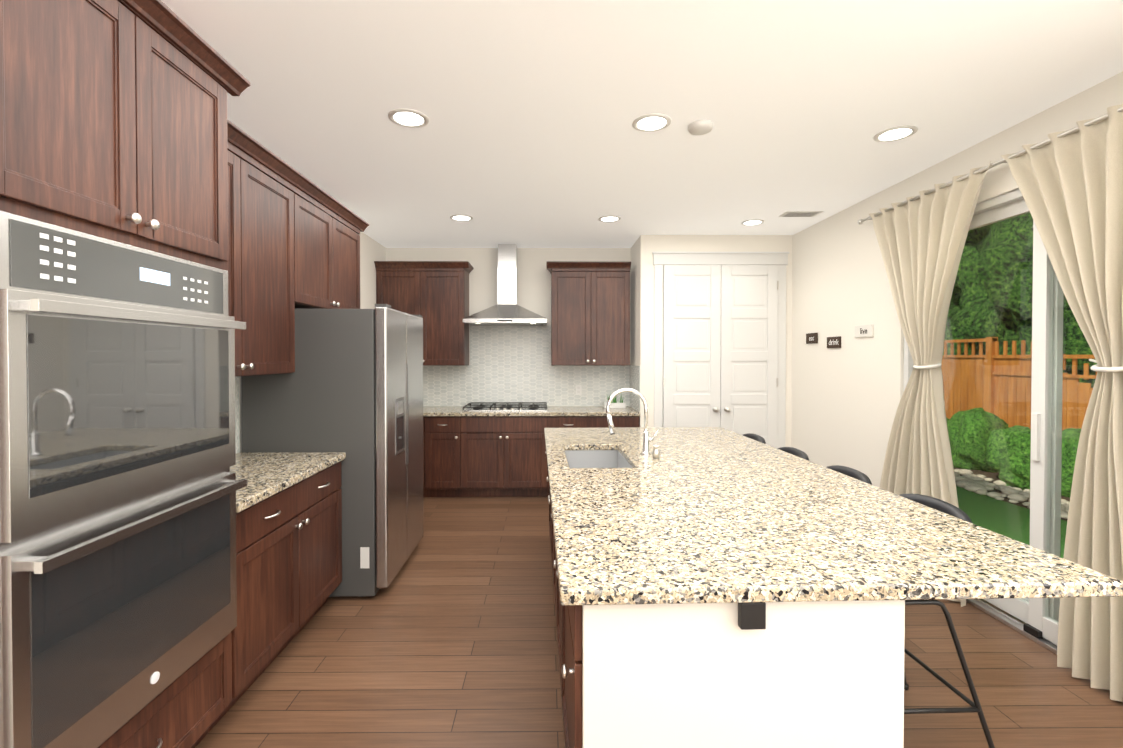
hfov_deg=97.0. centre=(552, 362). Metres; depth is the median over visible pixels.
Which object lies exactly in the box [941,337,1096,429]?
fence
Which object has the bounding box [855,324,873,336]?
sign
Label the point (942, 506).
bar stool
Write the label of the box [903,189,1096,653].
sliding door
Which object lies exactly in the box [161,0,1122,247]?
ceiling
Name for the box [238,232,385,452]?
wall
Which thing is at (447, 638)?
floor
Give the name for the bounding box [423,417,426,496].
base cabinet
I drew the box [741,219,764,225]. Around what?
recessed light
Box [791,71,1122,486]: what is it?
wall
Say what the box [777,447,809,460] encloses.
bar stool
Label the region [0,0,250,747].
tall cabinet
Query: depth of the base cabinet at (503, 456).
5.21 m
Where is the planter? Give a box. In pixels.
[603,394,625,407]
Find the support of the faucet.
on the island countertop at (722, 514)
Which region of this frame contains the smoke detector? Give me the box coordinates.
[688,120,712,135]
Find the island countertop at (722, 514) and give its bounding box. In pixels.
[544,428,1122,599]
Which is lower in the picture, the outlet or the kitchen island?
the kitchen island
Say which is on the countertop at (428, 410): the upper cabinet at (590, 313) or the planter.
the planter
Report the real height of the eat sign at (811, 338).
0.100 m
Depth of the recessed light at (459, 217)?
4.52 m
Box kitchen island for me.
[546,456,923,747]
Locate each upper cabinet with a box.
[225,119,368,376]
[374,261,473,364]
[546,261,630,364]
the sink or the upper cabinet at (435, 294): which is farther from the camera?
the upper cabinet at (435, 294)
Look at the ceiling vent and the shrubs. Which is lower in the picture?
the shrubs
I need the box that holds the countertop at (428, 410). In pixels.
[423,405,638,416]
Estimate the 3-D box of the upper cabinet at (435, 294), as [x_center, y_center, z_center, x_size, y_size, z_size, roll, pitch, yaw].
[-1.431,-0.535,5.604,1.024,1.135,0.408,0,1,-1]
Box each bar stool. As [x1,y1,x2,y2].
[743,433,765,443]
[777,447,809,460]
[827,465,871,484]
[899,493,994,747]
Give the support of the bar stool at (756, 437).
on the floor
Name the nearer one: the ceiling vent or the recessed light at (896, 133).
the recessed light at (896, 133)
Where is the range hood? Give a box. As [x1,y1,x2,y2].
[463,244,546,325]
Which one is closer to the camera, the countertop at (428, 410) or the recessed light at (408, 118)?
the recessed light at (408, 118)
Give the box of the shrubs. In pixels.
[946,408,1081,497]
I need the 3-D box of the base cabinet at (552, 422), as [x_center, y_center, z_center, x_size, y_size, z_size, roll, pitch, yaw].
[0.428,0.996,5.527,0.972,0.875,0.633,0,1,-1]
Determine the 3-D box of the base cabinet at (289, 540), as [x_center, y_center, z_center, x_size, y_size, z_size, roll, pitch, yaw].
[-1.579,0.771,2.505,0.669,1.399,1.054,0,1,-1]
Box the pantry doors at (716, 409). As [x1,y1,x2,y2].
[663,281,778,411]
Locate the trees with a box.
[943,213,1096,387]
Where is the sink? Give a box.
[568,448,631,467]
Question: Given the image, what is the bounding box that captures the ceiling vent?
[778,211,823,216]
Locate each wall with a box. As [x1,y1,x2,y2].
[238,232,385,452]
[386,248,630,364]
[630,235,791,446]
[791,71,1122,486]
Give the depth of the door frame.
5.17 m
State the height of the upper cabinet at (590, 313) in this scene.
1.135 m
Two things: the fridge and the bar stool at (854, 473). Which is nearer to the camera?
the bar stool at (854, 473)
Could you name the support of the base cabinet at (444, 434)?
on the floor
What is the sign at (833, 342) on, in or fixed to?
attached to the wall at (846, 397)
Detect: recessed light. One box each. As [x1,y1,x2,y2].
[388,108,428,127]
[450,214,472,220]
[598,215,620,221]
[632,113,671,131]
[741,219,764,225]
[873,125,917,141]
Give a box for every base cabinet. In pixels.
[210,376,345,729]
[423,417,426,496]
[427,417,462,496]
[463,417,546,496]
[547,413,639,496]
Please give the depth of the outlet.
5.82 m
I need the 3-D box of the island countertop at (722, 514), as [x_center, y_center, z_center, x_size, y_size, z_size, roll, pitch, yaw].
[0.710,0.573,2.679,1.472,0.040,2.832,0,1,-2]
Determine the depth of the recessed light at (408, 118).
2.63 m
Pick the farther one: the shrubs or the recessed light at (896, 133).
the shrubs
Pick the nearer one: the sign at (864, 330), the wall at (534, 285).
the sign at (864, 330)
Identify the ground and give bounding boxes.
[954,468,1069,557]
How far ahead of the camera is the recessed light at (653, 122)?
2.68 m
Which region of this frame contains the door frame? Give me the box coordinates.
[652,252,788,447]
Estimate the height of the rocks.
0.088 m
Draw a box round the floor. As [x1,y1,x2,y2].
[195,497,1122,747]
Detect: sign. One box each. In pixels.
[806,333,817,343]
[827,336,840,347]
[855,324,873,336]
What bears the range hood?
attached to the wall at (534, 285)
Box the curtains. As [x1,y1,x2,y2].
[857,104,1122,701]
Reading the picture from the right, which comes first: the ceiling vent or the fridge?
the ceiling vent
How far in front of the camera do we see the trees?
8.16 m
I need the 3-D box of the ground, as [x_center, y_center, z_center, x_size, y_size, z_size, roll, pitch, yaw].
[9.313,1.587,6.043,13.340,0.120,28.000,0,1,-1]
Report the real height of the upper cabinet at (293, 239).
1.200 m
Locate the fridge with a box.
[241,304,423,596]
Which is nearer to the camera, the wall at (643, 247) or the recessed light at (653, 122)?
the recessed light at (653, 122)
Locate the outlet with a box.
[576,385,581,394]
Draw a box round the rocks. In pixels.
[954,469,1069,518]
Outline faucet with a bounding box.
[604,388,659,459]
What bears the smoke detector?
attached to the ceiling
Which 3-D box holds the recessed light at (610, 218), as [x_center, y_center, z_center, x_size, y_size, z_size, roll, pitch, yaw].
[0.526,-1.321,4.576,0.210,0.008,0.210,0,1,-1]
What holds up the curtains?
hanging from the wall at (846, 397)

